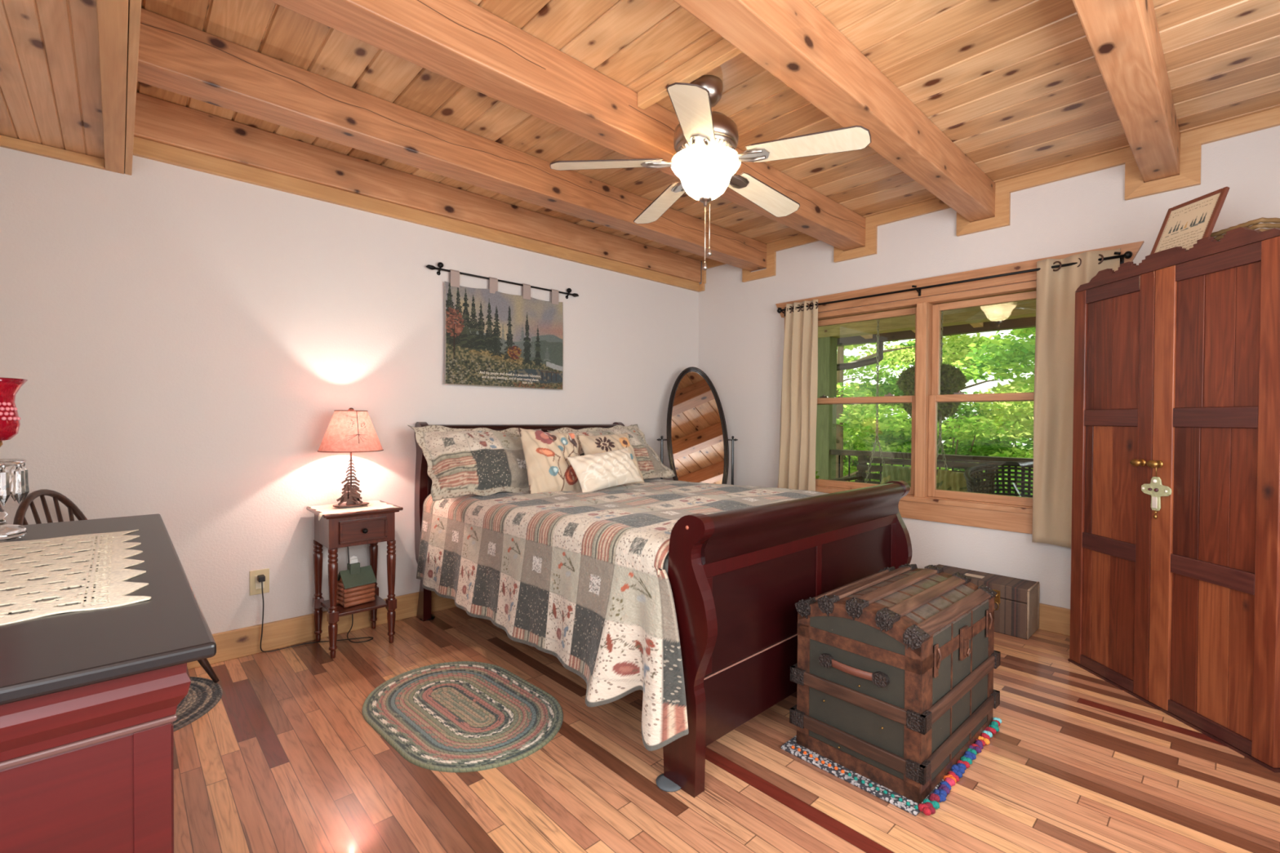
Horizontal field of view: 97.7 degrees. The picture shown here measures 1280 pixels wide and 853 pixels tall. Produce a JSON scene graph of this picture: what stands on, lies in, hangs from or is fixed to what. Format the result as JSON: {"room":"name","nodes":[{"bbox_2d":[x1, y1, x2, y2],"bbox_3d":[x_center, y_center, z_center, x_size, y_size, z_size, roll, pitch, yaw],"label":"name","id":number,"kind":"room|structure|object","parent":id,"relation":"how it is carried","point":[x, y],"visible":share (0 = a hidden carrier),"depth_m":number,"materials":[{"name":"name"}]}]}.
{"room":"bedroom","nodes":[
{"label":"bedroom","id":0,"kind":"room"},
{"bbox_2d":[0,0,104,159],"bbox_3d":[-1.101,-1.227,0.781,0.480,0.158,4.200,0,1,-43],"label":"ceiling","id":1,"kind":"structure","parent":0,"point":[51,89],"depth_m":1.85,"materials":[{"name":"brown wood"}]},
{"bbox_2d":[0,146,698,634],"bbox_3d":[-1.157,-0.238,3.756,4.850,2.910,0.200,0,1,-43],"label":"wall","id":2,"kind":"structure","parent":0,"point":[187,344],"depth_m":2.84,"materials":[{"name":"white paint"}]},
{"bbox_2d":[0,134,104,169],"bbox_3d":[-2.530,-1.153,2.305,0.469,0.041,0.025,0,1,-43],"label":"trim","id":3,"kind":"structure","parent":2,"relation":"attached to","point":[7,142],"depth_m":2.35,"materials":[{"name":"brown wood"}]},
{"bbox_2d":[96,0,141,175],"bbox_3d":[-0.901,-1.290,0.967,0.087,0.366,4.200,0,1,-43],"label":"ceiling beam","id":4,"kind":"structure","parent":2,"relation":"attached to","point":[118,21],"depth_m":1.78,"materials":[{"name":"brown wood"}]},
{"bbox_2d":[249,568,269,595],"bbox_3d":[-1.959,0.801,2.882,0.085,0.125,0.009,0,1,-43],"label":"wall outlet","id":5,"kind":"object","parent":2,"relation":"attached to","point":[255,585],"visible":0.95,"depth_m":2.88,"materials":[{"name":"beige plastic"}]},
{"bbox_2d":[255,575,264,589],"bbox_3d":[-1.957,0.800,2.880,0.038,0.070,0.003,0,1,-43],"label":"receptacle","id":6,"kind":"object","parent":5,"relation":"attached to","point":[258,584],"depth_m":2.87,"materials":[{"name":"beige plastic"}]},
{"bbox_2d":[186,591,456,669],"bbox_3d":[-1.097,1.087,3.685,4.429,0.142,0.020,0,1,-43],"label":"baseboard","id":7,"kind":"structure","parent":2,"relation":"attached to","point":[243,642],"depth_m":2.97,"materials":[{"name":"brown wood"}]},
{"bbox_2d":[133,136,699,291],"bbox_3d":[-0.878,-1.276,3.841,3.866,0.077,0.030,0,1,-43],"label":"trim","id":8,"kind":"structure","parent":2,"relation":"attached to","point":[143,148],"depth_m":3.19,"materials":[{"name":"brown wood"}]},
{"bbox_2d":[133,92,701,282],"bbox_3d":[-0.869,-1.411,3.831,3.866,0.192,0.051,0,1,-43],"label":"beam","id":9,"kind":"structure","parent":2,"relation":"attached to","point":[157,120],"depth_m":3.18,"materials":[{"name":"brown wood"}]},
{"bbox_2d":[426,262,578,298],"bbox_3d":[-0.889,-0.988,3.824,1.161,0.076,0.051,0,1,-43],"label":"rod","id":10,"kind":"object","parent":2,"relation":"attached to","point":[440,264],"visible":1,"depth_m":3.70,"materials":[{"name":"black metal"}]},
{"bbox_2d":[444,269,563,390],"bbox_3d":[-0.896,-0.631,3.811,0.899,0.727,0.030,0,1,-43],"label":"tapestry","id":11,"kind":"object","parent":10,"relation":"hanging from","point":[494,338],"visible":1,"depth_m":3.77,"materials":[{"name":"fabric"}]},
{"bbox_2d":[136,0,1279,262],"bbox_3d":[0.524,-1.522,2.292,3.980,0.080,4.200,0,1,-43],"label":"ceiling","id":12,"kind":"structure","parent":0,"point":[1019,86],"depth_m":2.36,"materials":[{"name":"brown wood"}]},
{"bbox_2d":[137,8,766,271],"bbox_3d":[-0.419,-1.403,3.367,3.891,0.193,0.170,0,1,-43],"label":"ceiling beam","id":13,"kind":"structure","parent":12,"relation":"attached to","point":[175,56],"depth_m":2.59,"materials":[{"name":"brown wood"}]},
{"bbox_2d":[268,0,865,251],"bbox_3d":[0.152,-1.387,2.755,3.891,0.202,0.166,0,1,-43],"label":"ceiling beam","id":14,"kind":"structure","parent":12,"relation":"attached to","point":[461,42],"depth_m":2.15,"materials":[{"name":"brown wood"}]},
{"bbox_2d":[637,38,742,109],"bbox_3d":[0.231,-1.449,2.255,0.040,0.065,0.669,0,1,-43],"label":"board","id":15,"kind":"object","parent":12,"relation":"attached to","point":[722,51],"visible":0.56,"depth_m":2.26,"materials":[{"name":"brown wood"}]},
{"bbox_2d":[549,75,871,270],"bbox_3d":[0.325,-1.083,2.466,1.237,0.802,1.292,0,1,-43],"label":"ceiling fan","id":16,"kind":"object","parent":12,"relation":"hanging from","point":[706,161],"visible":1,"depth_m":2.33,"materials":[{"name":"beige wood"}]},
{"bbox_2d":[673,0,995,222],"bbox_3d":[0.714,-1.377,2.153,3.891,0.202,0.139,0,1,-43],"label":"ceiling beam","id":17,"kind":"structure","parent":12,"relation":"attached to","point":[792,40],"depth_m":2.18,"materials":[{"name":"brown wood"}]},
{"bbox_2d":[1071,0,1180,182],"bbox_3d":[1.270,-1.366,1.557,3.891,0.202,0.135,0,1,-43],"label":"ceiling beam","id":18,"kind":"structure","parent":12,"relation":"attached to","point":[1123,36],"depth_m":2.05,"materials":[{"name":"brown wood"}]},
{"bbox_2d":[173,606,1279,852],"bbox_3d":[0.336,1.215,2.166,4.450,0.060,4.200,0,1,-43],"label":"floor","id":19,"kind":"structure","parent":0,"point":[287,759],"depth_m":1.87,"materials":[{"name":"brown wood"}]},
{"bbox_2d":[0,513,216,852],"bbox_3d":[-1.258,0.739,1.101,0.540,0.901,1.399,0,1,-43],"label":"dresser","id":20,"kind":"object","parent":19,"relation":"on","point":[90,700],"visible":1,"depth_m":0.73,"materials":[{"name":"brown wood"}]},
{"bbox_2d":[0,377,29,541],"bbox_3d":[-1.605,0.080,1.381,0.130,0.399,0.130,0,1,-43],"label":"lamp","id":21,"kind":"object","parent":20,"relation":"on","point":[15,484],"visible":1,"depth_m":1.39,"materials":[{"name":"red glass"}]},
{"bbox_2d":[0,529,151,625],"bbox_3d":[-1.239,0.286,1.097,0.397,0.007,0.802,0,1,-43],"label":"table runner","id":22,"kind":"object","parent":20,"relation":"on","point":[110,590],"visible":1,"depth_m":1.08,"materials":[{"name":"beige fabric"}]},
{"bbox_2d":[173,676,222,731],"bbox_3d":[-2.101,1.165,2.264,0.661,0.010,0.661,0,1,-43],"label":"braided rug","id":23,"kind":"object","parent":19,"relation":"on","point":[192,708],"visible":0.06,"depth_m":2.37,"materials":[{"name":"fabric"}]},
{"bbox_2d":[13,488,219,683],"bbox_3d":[-2.106,0.704,2.256,0.513,0.916,0.466,0,1,-13],"label":"chair","id":24,"kind":"object","parent":23,"relation":"on","point":[20,518],"visible":0.2,"depth_m":2.22,"materials":[{"name":"brown wood"}]},
{"bbox_2d":[257,546,373,652],"bbox_3d":[-1.704,0.813,2.958,0.500,0.699,0.229,0,1,-43],"label":"lamp cord","id":25,"kind":"object","parent":19,"relation":"on","point":[261,578],"visible":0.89,"depth_m":2.91,"materials":[{"name":"black plastic"}]},
{"bbox_2d":[306,500,403,658],"bbox_3d":[-1.532,0.799,3.009,0.384,0.731,0.361,0,1,-43],"label":"nightstand","id":26,"kind":"object","parent":19,"relation":"on","point":[332,531],"visible":0.96,"depth_m":2.94,"materials":[{"name":"brown wood"}]},
{"bbox_2d":[306,500,399,520],"bbox_3d":[-1.548,0.445,2.995,0.381,0.030,0.347,0,1,-43],"label":"table cloth","id":27,"kind":"object","parent":26,"relation":"on","point":[373,504],"visible":0.76,"depth_m":2.96,"materials":[{"name":"fabric"}]},
{"bbox_2d":[317,407,383,508],"bbox_3d":[-1.544,0.163,2.991,0.316,0.528,0.316,0,1,-43],"label":"table lamp","id":28,"kind":"object","parent":27,"relation":"on","point":[350,430],"visible":1,"depth_m":2.91,"materials":[{"name":"fabric"}]},
{"bbox_2d":[321,593,386,617],"bbox_3d":[-1.539,0.956,3.017,0.264,0.016,0.284,0,1,-43],"label":"shelf","id":29,"kind":"object","parent":26,"relation":"attached to","point":[379,602],"depth_m":2.96,"materials":[{"name":"brown wood"}]},
{"bbox_2d":[336,555,376,608],"bbox_3d":[-1.530,0.820,3.010,0.132,0.254,0.164,1,1,40],"label":"figurine","id":30,"kind":"object","parent":26,"relation":"on","point":[356,584],"visible":0.98,"depth_m":2.97,"materials":[{"name":"brown wood"}]},
{"bbox_2d":[361,661,563,772],"bbox_3d":[-0.746,1.172,2.343,0.660,0.010,0.960,0,1,-43],"label":"braided rug","id":31,"kind":"object","parent":19,"relation":"on","point":[442,717],"visible":1,"depth_m":2.26,"materials":[{"name":"fabric"}]},
{"bbox_2d":[414,422,912,798],"bbox_3d":[-0.011,0.577,3.118,1.652,1.188,2.310,0,1,-43],"label":"sleigh bed","id":32,"kind":"object","parent":19,"relation":"on","point":[737,578],"visible":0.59,"depth_m":2.04,"materials":[{"name":"brown wood"}]},
{"bbox_2d":[416,478,829,751],"bbox_3d":[0.005,0.677,3.052,1.814,0.656,2.122,0,1,-43],"label":"patchwork quilt","id":33,"kind":"object","parent":32,"relation":"on","point":[579,578],"visible":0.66,"depth_m":2.30,"materials":[{"name":"fabric"}]},
{"bbox_2d":[408,425,541,501],"bbox_3d":[-0.869,0.204,3.326,0.875,0.423,0.406,0,1,-41],"label":"pillow sham","id":34,"kind":"object","parent":33,"relation":"on","point":[479,461],"visible":0.7,"depth_m":3.17,"materials":[{"name":"fabric"}]},
{"bbox_2d":[517,427,581,493],"bbox_3d":[-0.506,0.214,3.334,0.451,0.416,0.221,0,1,-43],"label":"cushion","id":35,"kind":"object","parent":33,"relation":"on","point":[548,468],"visible":0.84,"depth_m":3.25,"materials":[{"name":"fabric"}]},
{"bbox_2d":[566,447,643,492],"bbox_3d":[-0.197,0.259,3.354,0.157,0.244,0.512,1,1,42],"label":"lumbar pillow","id":36,"kind":"object","parent":33,"relation":"on","point":[598,471],"visible":0.99,"depth_m":3.28,"materials":[{"name":"fabric"}]},
{"bbox_2d":[546,424,675,479],"bbox_3d":[-0.183,0.197,3.963,0.862,0.416,0.426,0,1,-43],"label":"pillow sham","id":37,"kind":"object","parent":33,"relation":"on","point":[650,464],"visible":0.4,"depth_m":4.04,"materials":[{"name":"fabric"}]},
{"bbox_2d":[577,432,644,483],"bbox_3d":[-0.178,0.227,3.671,0.431,0.364,0.226,0,1,-43],"label":"cushion","id":38,"kind":"object","parent":33,"relation":"on","point":[599,443],"visible":0.33,"depth_m":3.65,"materials":[{"name":"fabric"}]},
{"bbox_2d":[657,366,737,484],"bbox_3d":[0.477,0.321,4.638,0.684,1.670,0.459,0,1,-7],"label":"mirror","id":39,"kind":"object","parent":19,"relation":"on","point":[697,439],"visible":0.69,"depth_m":4.66,"materials":[{"name":"brown mirror"}]},
{"bbox_2d":[780,717,1001,816],"bbox_3d":[0.988,1.175,2.143,0.801,0.029,0.522,0,1,-43],"label":"mat","id":40,"kind":"object","parent":19,"relation":"on","point":[928,806],"visible":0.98,"depth_m":1.89,"materials":[{"name":"multicoloured fabric"}]},
{"bbox_2d":[789,563,1000,804],"bbox_3d":[0.995,0.884,2.144,0.758,0.586,0.484,0,1,-42],"label":"trunk","id":41,"kind":"object","parent":40,"relation":"on","point":[892,673],"visible":1,"depth_m":1.93,"materials":[{"name":"wood"}]},
{"bbox_2d":[936,564,1039,639],"bbox_3d":[2.042,1.039,3.366,0.254,0.282,0.549,0,1,-43],"label":"storage chest","id":42,"kind":"object","parent":19,"relation":"on","point":[1016,601],"visible":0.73,"depth_m":3.18,"materials":[{"name":"wood"}]},
{"bbox_2d":[1067,226,1279,773],"bbox_3d":[2.396,0.227,2.381,0.503,1.934,0.899,0,1,-2],"label":"armoire","id":43,"kind":"object","parent":19,"relation":"on","point":[1177,351],"visible":1,"depth_m":2.25,"materials":[{"name":"brown wood"}]},
{"bbox_2d":[1141,467,1171,519],"bbox_3d":[2.180,0.280,2.367,0.020,0.226,0.128,0,1,-2],"label":"cross","id":44,"kind":"object","parent":43,"relation":"hanging from","point":[1155,488],"visible":1,"depth_m":2.36,"materials":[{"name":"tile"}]},
{"bbox_2d":[1150,186,1230,254],"bbox_3d":[2.319,-0.820,2.387,0.135,0.310,0.244,0,1,-2],"label":"framed print","id":45,"kind":"object","parent":43,"relation":"on","point":[1184,224],"visible":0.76,"depth_m":2.37,"materials":[{"name":"brown paper"}]},
{"bbox_2d":[1210,217,1279,240],"bbox_3d":[2.535,-0.739,2.370,0.276,0.152,0.400,0,1,-2],"label":"wicker basket","id":46,"kind":"object","parent":43,"relation":"on","point":[1267,222],"visible":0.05,"depth_m":2.19,"materials":[{"name":"beige wicker"}]},
{"bbox_2d":[697,125,1279,608],"bbox_3d":[2.112,-0.218,3.661,0.200,2.910,4.400,0,1,-43],"label":"wall","id":47,"kind":"structure","parent":0,"point":[741,335],"depth_m":3.62,"materials":[{"name":"white paint"}]},
{"bbox_2d":[775,240,1144,533],"bbox_3d":[1.933,-0.180,3.814,0.215,1.608,2.237,0,1,-43],"label":"window","id":48,"kind":"structure","parent":47,"relation":"in","point":[923,501],"depth_m":3.72,"materials":[{"name":"brown wood"}]},
{"bbox_2d":[777,250,1132,316],"bbox_3d":[1.845,-0.904,3.704,0.078,0.066,2.141,0,1,-43],"label":"curtain rod","id":49,"kind":"object","parent":48,"relation":"attached to","point":[1127,255],"visible":0.97,"depth_m":3.48,"materials":[{"name":"black metal"}]},
{"bbox_2d":[777,299,817,491],"bbox_3d":[1.218,-0.219,4.348,0.071,1.486,0.365,0,1,-43],"label":"curtain","id":50,"kind":"object","parent":49,"relation":"hanging from","point":[798,407],"visible":0.98,"depth_m":4.33,"materials":[{"name":"beige fabric"}]},
{"bbox_2d":[1031,248,1120,548],"bbox_3d":[2.393,-0.134,3.087,0.078,1.621,0.366,0,1,-40],"label":"curtain","id":51,"kind":"object","parent":49,"relation":"hanging from","point":[1056,287],"visible":0.53,"depth_m":3.16,"materials":[{"name":"beige fabric"}]},
{"bbox_2d":[697,106,1279,292],"bbox_3d":[1.968,-1.355,3.644,0.025,0.271,4.200,0,1,-43],"label":"trim","id":52,"kind":"structure","parent":47,"relation":"attached to","point":[1191,142],"depth_m":3.17,"materials":[{"name":"brown wood"}]},
{"bbox_2d":[1038,603,1070,635],"bbox_3d":[1.956,1.101,3.676,0.020,0.150,4.200,0,1,-43],"label":"baseboard","id":53,"kind":"structure","parent":47,"relation":"attached to","point":[1053,619],"depth_m":3.21,"materials":[{"name":"brown wood"}]},
{"bbox_3d":[3.011,-1.384,4.890,2.800,0.060,10.200,0,1,-43],"label":"ceiling","id":54,"kind":"structure","parent":0,"visible":0},
{"bbox_2d":[827,311,996,493],"bbox_3d":[2.570,-0.257,5.318,0.690,2.191,1.300,0,1,-43],"label":"swing","id":55,"kind":"object","parent":54,"relation":"hanging from","point":[862,467],"visible":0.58,"depth_m":5.52,"materials":[{"name":"brown wood"}]},
{"bbox_2d":[880,463,911,486],"bbox_3d":[2.516,0.567,5.420,0.176,0.377,0.400,0,1,-43],"label":"cushion","id":56,"kind":"object","parent":55,"relation":"on","point":[890,473],"visible":0.42,"depth_m":5.44,"materials":[{"name":"fabric"}]},
{"bbox_2d":[936,468,979,491],"bbox_3d":[2.797,0.584,5.002,0.176,0.377,0.400,0,1,-26],"label":"cushion","id":57,"kind":"object","parent":55,"relation":"on","point":[945,479],"visible":0.35,"depth_m":5.01,"materials":[{"name":"fabric"}]},
{"bbox_2d":[817,299,1035,337],"bbox_3d":[3.595,-1.197,5.438,0.200,0.280,10.000,0,1,-43],"label":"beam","id":58,"kind":"structure","parent":54,"relation":"attached to","point":[1025,308],"depth_m":5.75,"materials":[{"name":"brown wood"}]},
{"bbox_2d":[860,334,872,338],"bbox_3d":[2.714,-1.210,6.866,0.440,0.220,0.090,0,1,-43],"label":"rafter tail","id":59,"kind":"object","parent":58,"relation":"attached to","point":[866,336],"visible":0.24,"depth_m":6.96,"materials":[{"name":"brown wood"}]},
{"bbox_2d":[970,322,982,328],"bbox_3d":[3.546,-1.194,5.974,0.440,0.220,0.090,0,1,-43],"label":"rafter tail","id":60,"kind":"object","parent":58,"relation":"attached to","point":[979,324],"visible":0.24,"depth_m":6.07,"materials":[{"name":"brown wood"}]},
{"bbox_2d":[895,362,967,422],"bbox_3d":[2.713,-0.685,5.211,0.595,1.327,0.596,0,1,-43],"label":"hanging fern","id":61,"kind":"object","parent":54,"relation":"hanging from","point":[953,380],"visible":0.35,"depth_m":5.05,"materials":[{"name":"green plant"}]},
{"bbox_3d":[2.850,1.277,4.786,2.400,0.100,10.200,0,1,-43],"label":"floor","id":62,"kind":"structure","parent":0,"visible":0},
{"bbox_2d":[815,336,837,479],"bbox_3d":[2.271,0.059,6.864,0.180,2.279,0.200,0,1,-43],"label":"porch post","id":63,"kind":"object","parent":62,"relation":"on","point":[826,416],"visible":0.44,"depth_m":6.79,"materials":[{"name":"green wood"}]},
{"bbox_2d":[830,448,1033,497],"bbox_3d":[4.666,0.713,4.302,0.140,0.780,6.828,0,1,-43],"label":"porch railing","id":64,"kind":"object","parent":63,"relation":"attached to","point":[977,459],"visible":0.19,"depth_m":5.86,"materials":[{"name":"brown wood"}]},
{"bbox_2d":[836,316,1035,370],"bbox_3d":[3.911,0.462,5.693,0.604,3.200,10.100,0,1,-43],"label":"gutter","id":65,"kind":"object","parent":63,"relation":"attached to","point":[1024,322],"visible":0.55,"depth_m":6.68,"materials":[{"name":"brown"}]},
{"bbox_2d":[963,461,1033,497],"bbox_3d":[2.968,0.763,4.313,0.713,0.943,0.823,0,1,-43],"label":"wicker chair","id":66,"kind":"object","parent":62,"relation":"on","point":[971,483],"visible":0.22,"depth_m":4.62,"materials":[{"name":"black wicker"}]},
{"label":"outside","id":67,"kind":"structure","parent":0,"visible":0},
{"bbox_3d":[23.408,2.214,26.587,57.400,0.200,80.000,0,1,-43],"label":"ground","id":68,"kind":"structure","parent":67,"visible":0},
{"bbox_2d":[836,346,860,443],"bbox_3d":[7.632,-2.283,22.232,4.055,8.726,5.325,0,1,-16],"label":"tree","id":69,"kind":"object","parent":68,"relation":"on","point":[851,357],"visible":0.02,"depth_m":21.57,"materials":[{"name":"green plant"}]},
{"bbox_2d":[843,404,885,475],"bbox_3d":[4.442,0.782,12.791,2.801,2.804,2.995,0,1,-43],"label":"shrub","id":70,"kind":"object","parent":68,"relation":"on","point":[862,446],"visible":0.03,"depth_m":11.99,"materials":[{"name":"green plant"}]},
{"bbox_2d":[843,376,887,429],"bbox_3d":[5.768,-1.406,17.619,4.228,7.066,4.491,0,1,-21],"label":"tree","id":71,"kind":"object","parent":68,"relation":"on","point":[858,386],"visible":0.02,"depth_m":17.16,"materials":[{"name":"green plant"}]},
{"bbox_2d":[843,340,897,481],"bbox_3d":[4.441,-1.344,13.702,5.091,7.026,4.127,1,1,42],"label":"tree","id":72,"kind":"object","parent":68,"relation":"on","point":[850,347],"visible":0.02,"depth_m":12.22,"materials":[{"name":"green plant"}]},
{"bbox_2d":[843,392,903,471],"bbox_3d":[5.694,0.591,15.619,2.476,3.132,2.885,0,1,-43],"label":"shrub","id":73,"kind":"object","parent":68,"relation":"on","point":[855,463],"visible":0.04,"depth_m":14.73,"materials":[{"name":"green plant"}]},
{"bbox_2d":[835,346,964,481],"bbox_3d":[3.788,-1.460,10.000,4.629,7.338,4.759,0,1,-43],"label":"tree","id":74,"kind":"object","parent":68,"relation":"on","point":[842,422],"visible":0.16,"depth_m":10.10,"materials":[{"name":"green plant"}]},
{"bbox_2d":[844,333,1033,487],"bbox_3d":[6.673,-1.837,12.312,4.648,8.064,3.916,1,1,16],"label":"tree","id":75,"kind":"object","parent":68,"relation":"on","point":[946,346],"visible":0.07,"depth_m":12.85,"materials":[{"name":"green plant"}]},
{"bbox_2d":[875,335,1002,447],"bbox_3d":[8.410,-2.244,15.449,4.399,8.826,4.711,0,1,-43],"label":"tree","id":76,"kind":"object","parent":68,"relation":"on","point":[981,339],"visible":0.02,"depth_m":15.20,"materials":[{"name":"green plant"}]},
{"bbox_2d":[856,371,1033,481],"bbox_3d":[5.933,0.567,10.661,2.216,3.305,3.252,0,1,-43],"label":"shrub","id":77,"kind":"object","parent":68,"relation":"on","point":[885,388],"visible":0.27,"depth_m":10.59,"materials":[{"name":"green plant"}]},
{"bbox_2d":[871,329,1035,481],"bbox_3d":[6.315,-2.177,8.695,3.813,8.831,4.872,0,1,-39],"label":"tree","id":78,"kind":"object","parent":68,"relation":"on","point":[1002,375],"visible":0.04,"depth_m":9.00,"materials":[{"name":"green plant"}]},
{"bbox_2d":[899,335,1008,451],"bbox_3d":[10.876,-2.202,19.316,4.491,8.672,4.780,0,1,-43],"label":"tree","id":79,"kind":"object","parent":68,"relation":"on","point":[908,343],"visible":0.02,"depth_m":18.81,"materials":[{"name":"green plant"}]},
{"bbox_2d":[943,385,1033,497],"bbox_3d":[8.412,0.640,12.101,3.380,3.151,2.358,1,1,31],"label":"shrub","id":80,"kind":"object","parent":68,"relation":"on","point":[1024,387],"visible":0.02,"depth_m":12.00,"materials":[{"name":"green plant"}]},
{"bbox_2d":[961,386,1033,493],"bbox_3d":[7.595,0.622,9.613,2.663,3.240,3.449,0,1,-43],"label":"shrub","id":81,"kind":"object","parent":68,"relation":"on","point":[1018,413],"visible":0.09,"depth_m":9.76,"materials":[{"name":"green plant"}]},
{"bbox_2d":[960,327,1035,496],"bbox_3d":[7.205,-1.419,7.005,4.472,7.372,5.092,0,1,-43],"label":"tree","id":82,"kind":"object","parent":68,"relation":"on","point":[1023,352],"visible":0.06,"depth_m":7.80,"materials":[{"name":"green plant"}]},
{"bbox_2d":[986,327,1035,412],"bbox_3d":[11.021,-1.569,13.051,4.961,7.564,4.296,0,1,-18],"label":"tree","id":83,"kind":"object","parent":68,"relation":"on","point":[1002,388],"visible":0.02,"depth_m":13.93,"materials":[{"name":"green plant"}]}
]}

